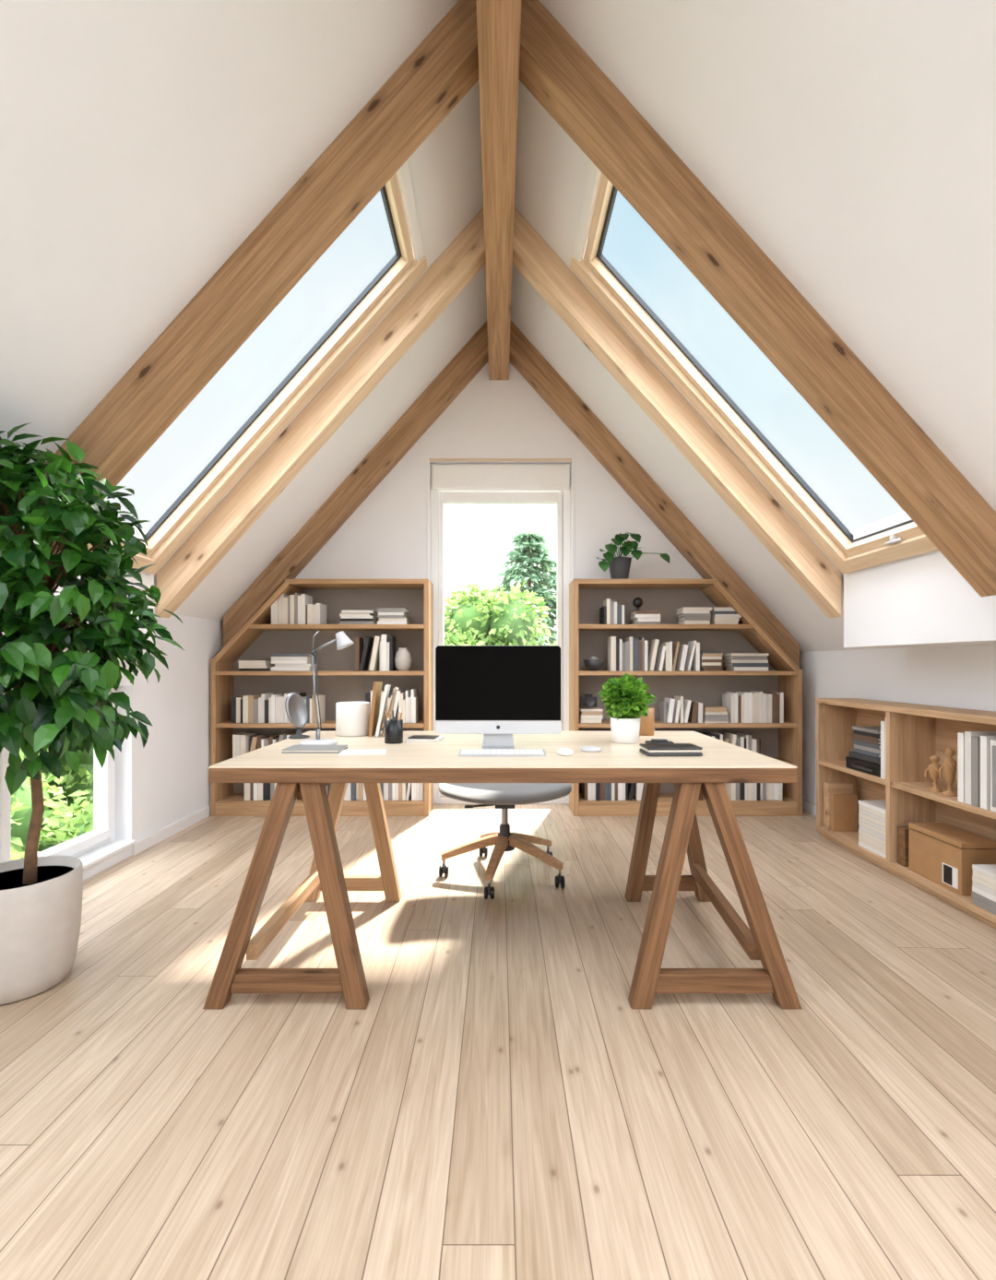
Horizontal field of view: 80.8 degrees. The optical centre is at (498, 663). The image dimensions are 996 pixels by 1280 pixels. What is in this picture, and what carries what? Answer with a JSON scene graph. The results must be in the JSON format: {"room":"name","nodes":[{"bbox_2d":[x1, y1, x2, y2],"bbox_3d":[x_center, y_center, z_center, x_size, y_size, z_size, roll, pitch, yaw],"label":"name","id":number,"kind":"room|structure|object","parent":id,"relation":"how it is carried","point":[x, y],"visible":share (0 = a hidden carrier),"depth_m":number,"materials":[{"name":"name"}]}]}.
{"room":"home office","nodes":[
{"label":"home office","id":0,"kind":"room"},
{"bbox_2d":[11,611,223,880],"bbox_3d":[-2.150,0.418,1.110,0.200,1.504,6.620,0,0,0],"label":"wall","id":1,"kind":"structure","parent":0,"point":[163,782],"depth_m":3.65,"materials":[{"name":"white paint"}]},
{"bbox_2d":[0,695,113,862],"bbox_3d":[-2.160,0.560,2.860,0.080,0.780,0.720,0,0,0],"label":"window","id":2,"kind":"structure","parent":1,"relation":"in","point":[102,777],"depth_m":3.06,"materials":[{"name":"white paint"}]},
{"bbox_2d":[1,552,154,643],"bbox_3d":[-1.968,-0.299,2.000,0.165,0.419,2.400,0,0,0],"label":"trim","id":3,"kind":"structure","parent":1,"relation":"attached to","point":[148,578],"depth_m":3.10,"materials":[{"name":"white paint"}]},
{"bbox_2d":[69,838,109,857],"bbox_3d":[-2.175,0.975,2.485,0.070,0.050,1.470,0,0,0],"label":"frame","id":4,"kind":"object","parent":1,"relation":"attached to","point":[92,847],"visible":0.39,"depth_m":3.07,"materials":[{"name":"white paint"}]},
{"bbox_2d":[76,840,136,869],"bbox_3d":[-2.080,0.990,2.485,0.120,0.020,1.570,0,0,0],"label":"sill","id":5,"kind":"structure","parent":1,"relation":"attached to","point":[102,852],"depth_m":3.06,"materials":[{"name":"white paint"}]},
{"bbox_2d":[109,687,115,841],"bbox_3d":[-2.175,0.560,3.245,0.070,0.880,0.050,0,0,0],"label":"frame","id":6,"kind":"object","parent":1,"relation":"attached to","point":[112,690],"visible":0.04,"depth_m":3.25,"materials":[{"name":"white paint"}]},
{"bbox_2d":[131,805,209,855],"bbox_3d":[-2.042,1.035,3.695,0.015,0.070,0.850,0,0,0],"label":"baseboard","id":7,"kind":"structure","parent":1,"relation":"attached to","point":[166,832],"depth_m":3.60,"materials":[{"name":"white paint"}]},
{"bbox_2d":[0,0,486,621],"bbox_3d":[-1.125,-1.415,1.110,2.250,2.650,7.020,0,0,0],"label":"ceiling","id":8,"kind":"structure","parent":0,"point":[143,143],"depth_m":1.85,"materials":[{"name":"white paint"}]},
{"bbox_2d":[2,0,478,554],"bbox_3d":[-0.943,-1.434,2.223,1.885,2.347,0.135,0,0,0],"label":"beam","id":9,"kind":"structure","parent":8,"relation":"attached to","point":[444,67],"depth_m":2.15,"materials":[{"name":"brown wood"}]},
{"bbox_2d":[87,255,427,573],"bbox_3d":[-1.131,-1.320,2.730,1.496,1.670,0.860,0,0,0],"label":"window frame","id":10,"kind":"structure","parent":8,"relation":"attached to","point":[409,277],"depth_m":3.09,"materials":[{"name":"brown wood"}]},
{"bbox_2d":[109,159,424,557],"bbox_3d":[-1.135,-1.362,2.685,1.492,1.602,0.770,0,0,0],"label":"frame","id":11,"kind":"structure","parent":8,"relation":"attached to","point":[392,198],"depth_m":3.04,"materials":[{"name":"beige wood"}]},
{"bbox_2d":[144,253,401,541],"bbox_3d":[-1.178,-1.377,3.029,1.347,1.505,0.012,0,0,0],"label":"gasket","id":12,"kind":"object","parent":11,"relation":"attached to","point":[396,257],"visible":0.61,"depth_m":3.02,"materials":[{"name":"rubber"}]},
{"bbox_2d":[156,207,485,617],"bbox_3d":[-0.943,-1.434,3.283,1.885,2.347,0.125,0,0,0],"label":"beam","id":13,"kind":"structure","parent":8,"relation":"attached to","point":[464,257],"depth_m":3.22,"materials":[{"name":"brown wood"}]},
{"bbox_2d":[223,320,488,647],"bbox_3d":[-1.010,-1.359,4.350,2.020,2.498,0.140,0,0,0],"label":"beam","id":14,"kind":"structure","parent":8,"relation":"attached to","point":[473,356],"depth_m":4.28,"materials":[{"name":"brown wood"}]},
{"bbox_2d":[476,0,521,379],"bbox_3d":[0.000,-2.340,1.110,0.146,0.400,6.620,0,0,0],"label":"ridge beam","id":15,"kind":"structure","parent":8,"relation":"attached to","point":[498,21],"depth_m":2.46,"materials":[{"name":"brown wood"}]},
{"bbox_2d":[0,803,995,1279],"bbox_3d":[0.100,1.130,1.110,4.700,0.120,7.020,0,0,0],"label":"floor","id":16,"kind":"structure","parent":0,"point":[499,1105],"depth_m":1.51,"materials":[{"name":"brown wood"}]},
{"bbox_2d":[0,422,184,1005],"bbox_3d":[-1.597,0.154,1.968,0.815,1.832,1.068,0,0,0],"label":"potted tree","id":17,"kind":"object","parent":16,"relation":"on","point":[59,702],"visible":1,"depth_m":1.83,"materials":[{"name":"green plant"}]},
{"bbox_2d":[210,579,433,816],"bbox_3d":[-1.262,0.235,4.269,1.536,1.670,0.298,0,0,0],"label":"bookcase","id":18,"kind":"object","parent":16,"relation":"on","point":[257,638],"visible":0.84,"depth_m":4.35,"materials":[{"name":"brown wood"}]},
{"bbox_2d":[231,592,424,800],"bbox_3d":[-1.220,0.232,4.247,1.363,1.474,0.194,0,0,0],"label":"books","id":19,"kind":"object","parent":18,"relation":"on","point":[296,609],"visible":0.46,"depth_m":4.16,"materials":[{"name":"beige paper"}]},
{"bbox_2d":[394,647,411,670],"bbox_3d":[-0.694,-0.034,4.240,0.124,0.165,0.124,0,0,0],"label":"ceramic vase","id":20,"kind":"object","parent":18,"relation":"on","point":[402,658],"visible":1,"depth_m":4.20,"materials":[{"name":"ceramic"}]},
{"bbox_2d":[202,731,801,1008],"bbox_3d":[0.024,0.693,2.280,1.880,0.755,0.960,0,0,0],"label":"desk","id":21,"kind":"object","parent":16,"relation":"on","point":[305,777],"visible":0.92,"depth_m":1.82,"materials":[{"name":"brown wood"}]},
{"bbox_2d":[284,691,309,738],"bbox_3d":[-0.853,0.217,2.501,0.090,0.197,0.100,0,0,0],"label":"mirror","id":22,"kind":"object","parent":21,"relation":"on","point":[296,709],"visible":1,"depth_m":2.49,"materials":[{"name":"silver metal"}]},
{"bbox_2d":[281,745,347,753],"bbox_3d":[-0.664,0.308,2.125,0.200,0.013,0.130,0,0,0],"label":"notebook","id":23,"kind":"object","parent":21,"relation":"on","point":[294,749],"visible":1,"depth_m":2.07,"materials":[{"name":"grey paper"}]},
{"bbox_2d":[298,630,354,745],"bbox_3d":[-0.674,0.091,2.300,0.217,0.448,0.146,0,0,0],"label":"desk lamp","id":24,"kind":"object","parent":21,"relation":"on","point":[343,641],"visible":0.97,"depth_m":2.29,"materials":[{"name":"silver metal"}]},
{"bbox_2d":[335,701,369,736],"bbox_3d":[-0.647,0.243,2.600,0.148,0.144,0.148,0,0,0],"label":"ceramic canister","id":25,"kind":"object","parent":21,"relation":"on","point":[352,718],"visible":0.98,"depth_m":2.54,"materials":[{"name":"white ceramic"}]},
{"bbox_2d":[338,748,387,755],"bbox_3d":[-0.483,0.314,2.086,0.160,0.003,0.110,0,0,-9],"label":"sheet","id":26,"kind":"object","parent":21,"relation":"on","point":[368,751],"visible":0.86,"depth_m":2.07,"materials":[{"name":"white paper"}]},
{"bbox_2d":[367,681,400,736],"bbox_3d":[-0.494,0.196,2.580,0.137,0.235,0.121,0,0,0],"label":"books","id":27,"kind":"object","parent":21,"relation":"on","point":[376,718],"visible":0.8,"depth_m":2.52,"materials":[{"name":"beige paper"}]},
{"bbox_2d":[384,708,402,744],"bbox_3d":[-0.420,0.247,2.340,0.072,0.136,0.072,0,0,0],"label":"pencil cup","id":28,"kind":"object","parent":21,"relation":"on","point":[393,728],"visible":1,"depth_m":2.31,"materials":[{"name":"black plastic"}]},
{"bbox_2d":[404,734,444,742],"bbox_3d":[-0.306,0.308,2.433,0.140,0.014,0.120,0,0,6],"label":"notepad","id":29,"kind":"object","parent":21,"relation":"on","point":[414,738],"visible":1,"depth_m":2.38,"materials":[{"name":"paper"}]},
{"bbox_2d":[435,645,560,749],"bbox_3d":[-0.003,0.123,2.210,0.473,0.384,0.160,0,0,0],"label":"desktop computer","id":30,"kind":"object","parent":21,"relation":"on","point":[497,693],"visible":0.95,"depth_m":2.20,"materials":[{"name":"silver metal"}]},
{"bbox_2d":[458,748,545,757],"bbox_3d":[0.011,0.310,2.045,0.299,0.010,0.110,0,0,0],"label":"keyboard","id":31,"kind":"object","parent":21,"relation":"on","point":[464,752],"visible":1,"depth_m":2.00,"materials":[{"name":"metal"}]},
{"bbox_2d":[557,747,573,756],"bbox_3d":[0.232,0.305,2.050,0.060,0.020,0.102,0,0,0],"label":"computer mouse","id":32,"kind":"object","parent":21,"relation":"on","point":[565,752],"visible":1,"depth_m":2.02,"materials":[{"name":"white plastic"}]},
{"bbox_2d":[580,746,602,752],"bbox_3d":[0.334,0.307,2.120,0.076,0.016,0.076,0,0,0],"label":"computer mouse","id":33,"kind":"object","parent":21,"relation":"on","point":[587,749],"visible":1,"depth_m":2.10,"materials":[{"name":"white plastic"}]},
{"bbox_2d":[596,672,655,744],"bbox_3d":[0.512,0.175,2.363,0.242,0.281,0.216,0,0,0],"label":"potted herb","id":34,"kind":"object","parent":21,"relation":"on","point":[624,698],"visible":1,"depth_m":2.31,"materials":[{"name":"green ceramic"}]},
{"bbox_2d":[610,716,640,744],"bbox_3d":[0.509,0.265,2.360,0.120,0.100,0.120,0,0,0],"label":"pot","id":35,"kind":"object","parent":34,"relation":"attached to","point":[624,729],"depth_m":2.31,"materials":[{"name":"white ceramic"}]},
{"bbox_2d":[639,707,654,735],"bbox_3d":[0.651,0.255,2.600,0.076,0.120,0.076,0,0,0],"label":"tumbler","id":36,"kind":"object","parent":21,"relation":"on","point":[646,723],"visible":0.75,"depth_m":2.57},
{"bbox_2d":[645,738,673,743],"bbox_3d":[0.607,0.300,2.215,0.100,0.030,0.045,0,0,6],"label":"glasses case","id":37,"kind":"object","parent":21,"relation":"on","point":[653,740],"visible":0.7,"depth_m":2.20,"materials":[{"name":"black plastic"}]},
{"bbox_2d":[639,743,702,756],"bbox_3d":[0.600,0.300,2.049,0.190,0.030,0.110,0,0,-2],"label":"notebook","id":38,"kind":"object","parent":21,"relation":"on","point":[647,749],"visible":1,"depth_m":2.00,"materials":[{"name":"black paper"}]},
{"bbox_2d":[438,782,571,899],"bbox_3d":[0.027,0.675,2.964,0.656,0.790,0.641,0,0,0],"label":"office chair","id":39,"kind":"object","parent":16,"relation":"on","point":[504,796],"visible":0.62,"depth_m":2.87,"materials":[{"name":"white plastic"}]},
{"bbox_2d":[568,579,802,816],"bbox_3d":[1.331,0.235,4.269,1.609,1.670,0.298,0,0,0],"label":"bookcase","id":40,"kind":"object","parent":16,"relation":"on","point":[587,638],"visible":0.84,"depth_m":4.34,"materials":[{"name":"brown wood"}]},
{"bbox_2d":[583,656,604,670],"bbox_3d":[0.688,-0.004,4.250,0.150,0.105,0.150,0,0,0],"label":"stone bowl","id":41,"kind":"object","parent":40,"relation":"on","point":[593,663],"visible":0.98,"depth_m":4.20,"materials":[{"name":"grey stone"}]},
{"bbox_2d":[596,532,669,579],"bbox_3d":[0.955,-0.776,4.216,0.532,0.348,0.238,0,0,0],"label":"pothos","id":42,"kind":"object","parent":40,"relation":"on","point":[619,566],"visible":0.91,"depth_m":4.17,"materials":[{"name":"green plant"}]},
{"bbox_2d":[608,557,631,579],"bbox_3d":[0.877,-0.682,4.250,0.170,0.160,0.170,0,0,0],"label":"pot","id":43,"kind":"object","parent":42,"relation":"attached to","point":[619,566],"depth_m":4.19,"materials":[{"name":"grey ceramic"}]},
{"bbox_2d":[578,598,783,800],"bbox_3d":[1.302,0.253,4.248,1.445,1.433,0.198,0,0,0],"label":"books","id":44,"kind":"object","parent":40,"relation":"on","point":[753,706],"visible":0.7,"depth_m":4.16,"materials":[{"name":"beige paper"}]},
{"bbox_2d":[580,693,596,706],"bbox_3d":[0.644,0.260,4.180,0.110,0.090,0.100,0,0,0],"label":"camera","id":45,"kind":"object","parent":44,"relation":"on","point":[588,700],"visible":1,"depth_m":4.17,"materials":[{"name":"black plastic"}]},
{"bbox_2d":[632,596,643,610],"bbox_3d":[1.006,-0.433,4.240,0.075,0.107,0.075,0,0,32],"label":"globe","id":46,"kind":"object","parent":44,"relation":"on","point":[637,602],"visible":0.91,"depth_m":4.22,"materials":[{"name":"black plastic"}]},
{"bbox_2d":[815,698,995,928],"bbox_3d":[2.107,0.642,2.485,0.253,0.856,2.370,0,0,0],"label":"bookcase","id":47,"kind":"object","parent":16,"relation":"on","point":[915,733],"visible":0.7,"depth_m":2.98,"materials":[{"name":"brown wood"}]},
{"bbox_2d":[823,782,857,830],"bbox_3d":[2.085,0.870,3.575,0.160,0.279,0.090,0,0,0],"label":"box","id":48,"kind":"object","parent":47,"relation":"on","point":[840,802],"visible":1,"depth_m":3.53,"materials":[{"name":"brown cardboard"}]},
{"bbox_2d":[845,751,880,777],"bbox_3d":[2.099,0.552,3.250,0.173,0.094,0.300,0,0,0],"label":"books","id":49,"kind":"object","parent":47,"relation":"on","point":[862,763],"visible":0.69,"depth_m":3.23,"materials":[{"name":"black paper"}]},
{"bbox_2d":[852,725,880,758],"bbox_3d":[2.105,0.430,3.245,0.150,0.145,0.248,0,0,0],"label":"magazine stack","id":50,"kind":"object","parent":49,"relation":"on","point":[866,739],"visible":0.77,"depth_m":3.23,"materials":[{"name":"paper"}]},
{"bbox_2d":[858,800,885,858],"bbox_3d":[2.090,0.884,3.148,0.170,0.249,0.238,0,0,0],"label":"paper stack","id":51,"kind":"object","parent":47,"relation":"on","point":[871,813],"visible":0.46,"depth_m":3.15,"materials":[{"name":"white paper"}]},
{"bbox_2d":[880,721,885,779],"bbox_3d":[2.090,0.439,3.043,0.170,0.320,0.063,0,0,0],"label":"binders","id":52,"kind":"object","parent":47,"relation":"on","point":[882,723],"visible":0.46,"depth_m":3.06,"materials":[{"name":"white paper"}]},
{"bbox_2d":[897,826,908,866],"bbox_3d":[2.095,0.914,2.938,0.160,0.189,0.055,0,0,0],"label":"wooden tray","id":53,"kind":"object","parent":47,"relation":"on","point":[902,831],"visible":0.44,"depth_m":2.92,"materials":[{"name":"brown wood"}]},
{"bbox_2d":[924,755,942,792],"bbox_3d":[2.047,0.514,2.759,0.068,0.170,0.085,0,0,35],"label":"wooden figurine","id":54,"kind":"object","parent":47,"relation":"on","point":[933,768],"visible":0.94,"depth_m":2.75,"materials":[{"name":"wood"}]},
{"bbox_2d":[938,746,957,796],"bbox_3d":[2.047,0.489,2.669,0.067,0.220,0.085,0,0,35],"label":"wooden figurine","id":55,"kind":"object","parent":47,"relation":"on","point":[949,764],"visible":0.99,"depth_m":2.66,"materials":[{"name":"wood"}]},
{"bbox_2d":[908,822,995,895],"bbox_3d":[2.098,0.894,2.715,0.174,0.229,0.330,0,0,0],"label":"cardboard box","id":56,"kind":"object","parent":47,"relation":"on","point":[944,854],"visible":1,"depth_m":2.65,"materials":[{"name":"brown cardboard"}]},
{"bbox_2d":[957,731,995,809],"bbox_3d":[2.090,0.444,2.483,0.170,0.310,0.153,0,0,0],"label":"binders","id":57,"kind":"object","parent":47,"relation":"on","point":[973,747],"visible":0.94,"depth_m":2.47,"materials":[{"name":"white paper"}]},
{"bbox_2d":[971,864,995,914],"bbox_3d":[2.082,0.927,2.389,0.170,0.164,0.171,0,0,0],"label":"paper stack","id":58,"kind":"object","parent":47,"relation":"on","point":[983,893],"visible":1,"depth_m":2.41,"materials":[{"name":"white paper"}]},
{"bbox_2d":[990,739,995,812],"bbox_3d":[2.011,0.455,2.348,0.017,0.289,0.085,0,0,0],"label":"picture frame","id":59,"kind":"object","parent":47,"relation":"on","point":[992,741],"visible":1,"depth_m":2.38,"materials":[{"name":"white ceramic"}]},
{"bbox_2d":[294,361,703,581],"bbox_3d":[0.100,-0.730,4.520,4.700,3.800,0.200,0,0,0],"label":"wall","id":60,"kind":"structure","parent":0,"point":[385,537],"depth_m":4.42,"materials":[{"name":"white paint"}]},
{"bbox_2d":[430,463,438,804],"bbox_3d":[-0.492,-0.230,4.520,0.060,2.600,0.100,0,0,0],"label":"frame","id":61,"kind":"object","parent":60,"relation":"attached to","point":[434,493],"visible":0.47,"depth_m":4.47,"materials":[{"name":"white paint"}]},
{"bbox_2d":[426,458,563,579],"bbox_3d":[-0.026,-0.239,4.490,1.032,2.618,0.160,0,0,0],"label":"window","id":62,"kind":"structure","parent":60,"relation":"in","point":[449,497],"depth_m":4.48,"materials":[{"name":"white paint"}]},
{"bbox_2d":[438,491,443,796],"bbox_3d":[-0.441,-0.152,4.510,0.032,2.335,0.060,0,0,0],"label":"window frame","id":63,"kind":"structure","parent":62,"relation":"attached to","point":[441,493],"depth_m":4.48,"materials":[{"name":"white paint"}]},
{"bbox_2d":[432,464,568,491],"bbox_3d":[0.014,-1.420,4.485,1.042,0.180,0.090,0,0,0],"label":"roller blind","id":64,"kind":"object","parent":62,"relation":"attached to","point":[445,478],"visible":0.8,"depth_m":4.44,"materials":[{"name":"white fabric"}]},
{"bbox_2d":[556,491,562,731],"bbox_3d":[0.466,-0.152,4.510,0.038,2.335,0.060,0,0,0],"label":"window frame","id":65,"kind":"structure","parent":62,"relation":"attached to","point":[559,505],"depth_m":4.48,"materials":[{"name":"white paint"}]},
{"bbox_2d":[438,796,563,804],"bbox_3d":[0.014,1.045,4.520,0.952,0.050,0.100,0,0,0],"label":"sill","id":66,"kind":"structure","parent":60,"relation":"attached to","point":[441,800],"depth_m":4.47,"materials":[{"name":"white paint"}]},
{"bbox_2d":[429,458,574,580],"bbox_3d":[0.024,-0.239,4.414,1.092,2.618,0.012,0,0,0],"label":"door frame","id":67,"kind":"structure","parent":60,"relation":"attached to","point":[431,459],"depth_m":4.41,"materials":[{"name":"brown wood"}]},
{"bbox_2d":[562,463,570,804],"bbox_3d":[0.520,-0.230,4.520,0.060,2.600,0.100,0,0,0],"label":"frame","id":68,"kind":"object","parent":60,"relation":"attached to","point":[566,493],"visible":0.49,"depth_m":4.47,"materials":[{"name":"white paint"}]},
{"bbox_2d":[510,0,995,651],"bbox_3d":[1.225,-1.303,1.110,2.450,2.874,7.020,0,0,0],"label":"ceiling","id":69,"kind":"structure","parent":0,"point":[853,142],"depth_m":1.87,"materials":[{"name":"white paint"}]},
{"bbox_2d":[509,320,799,668],"bbox_3d":[1.100,-1.258,4.350,2.200,2.700,0.140,0,0,0],"label":"beam","id":70,"kind":"structure","parent":69,"relation":"attached to","point":[524,356],"depth_m":4.28,"materials":[{"name":"brown wood"}]},
{"bbox_2d":[512,207,841,617],"bbox_3d":[0.943,-1.434,3.283,1.885,2.347,0.125,0,0,0],"label":"beam","id":71,"kind":"structure","parent":69,"relation":"attached to","point":[533,257],"depth_m":3.22,"materials":[{"name":"brown wood"}]},
{"bbox_2d":[569,159,937,573],"bbox_3d":[1.135,-1.358,2.685,1.492,1.610,0.770,0,0,0],"label":"frame","id":72,"kind":"structure","parent":69,"relation":"attached to","point":[605,198],"depth_m":3.04,"materials":[{"name":"beige wood"}]},
{"bbox_2d":[596,253,853,542],"bbox_3d":[1.178,-1.377,3.029,1.347,1.505,0.012,0,0,0],"label":"gasket","id":73,"kind":"object","parent":72,"relation":"attached to","point":[601,257],"visible":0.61,"depth_m":3.02,"materials":[{"name":"rubber"}]},
{"bbox_2d":[852,519,913,542],"bbox_3d":[1.838,-0.638,2.685,0.027,0.026,0.676,0,0,0],"label":"bottom gasket","id":74,"kind":"object","parent":72,"relation":"attached to","point":[911,520],"visible":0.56,"depth_m":2.78,"materials":[{"name":"rubber"}]},
{"bbox_2d":[519,0,995,597],"bbox_3d":[0.943,-1.434,2.223,1.885,2.347,0.135,0,0,0],"label":"beam","id":75,"kind":"structure","parent":69,"relation":"attached to","point":[553,67],"depth_m":2.15,"materials":[{"name":"brown wood"}]},
{"bbox_2d":[799,643,995,805],"bbox_3d":[2.350,0.530,1.110,0.200,1.280,6.620,0,0,0],"label":"wall","id":76,"kind":"structure","parent":0,"point":[951,676],"depth_m":3.30,"materials":[{"name":"white paint"}]},
{"bbox_2d":[802,799,816,815],"bbox_3d":[2.243,1.035,1.110,0.015,0.070,6.620,0,0,0],"label":"baseboard","id":77,"kind":"structure","parent":76,"relation":"attached to","point":[807,806],"depth_m":4.22,"materials":[{"name":"white paint"}]},
{"bbox_2d":[843,549,995,647],"bbox_3d":[2.067,-0.299,2.000,0.365,0.419,2.400,0,0,0],"label":"wall","id":78,"kind":"structure","parent":76,"relation":"attached to","point":[919,600],"depth_m":2.66,"materials":[{"name":"white paint"}]},
{"label":"outside","id":79,"kind":"structure","parent":0,"visible":0},
{"bbox_3d":[0.000,4.320,20.000,120.000,0.100,120.000,0,0,0],"label":"ground","id":80,"kind":"structure","parent":79,"visible":0},
{"bbox_2d":[11,749,89,860],"bbox_3d":[-5.633,2.268,5.308,3.123,4.059,2.995,0,0,-22],"label":"tree","id":81,"kind":"object","parent":80,"relation":"on","point":[21,806],"visible":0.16,"depth_m":5.75,"materials":[{"name":"green plant"}]},
{"bbox_2d":[21,744,93,858],"bbox_3d":[-6.697,1.982,8.028,3.289,4.602,3.522,0,0,6],"label":"tree","id":82,"kind":"object","parent":80,"relation":"on","point":[72,782],"visible":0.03,"depth_m":8.66,"materials":[{"name":"green plant"}]},
{"bbox_2d":[21,796,93,852],"bbox_3d":[-4.617,2.732,7.422,2.311,3.102,2.273,0,0,5],"label":"bush","id":83,"kind":"object","parent":80,"relation":"on","point":[82,823],"visible":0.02,"depth_m":6.78,"materials":[{"name":"green plant"}]},
{"bbox_2d":[443,630,485,645],"bbox_3d":[-0.694,1.887,8.570,1.634,4.791,1.572,0,0,-37],"label":"bush","id":84,"kind":"object","parent":80,"relation":"on","point":[458,641],"visible":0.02,"depth_m":8.50,"materials":[{"name":"green plant"}]},
{"bbox_2d":[443,580,551,645],"bbox_3d":[-0.050,1.476,9.451,2.305,5.613,2.095,0,0,-33],"label":"bush","id":85,"kind":"object","parent":80,"relation":"on","point":[506,620],"visible":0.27,"depth_m":8.89,"materials":[{"name":"green plant"}]},
{"bbox_2d":[489,531,556,645],"bbox_3d":[0.625,0.718,12.467,5.406,7.105,5.396,0,0,-24],"label":"conifer tree","id":86,"kind":"object","parent":80,"relation":"on","point":[527,550],"visible":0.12,"depth_m":12.25,"materials":[{"name":"green plant"}]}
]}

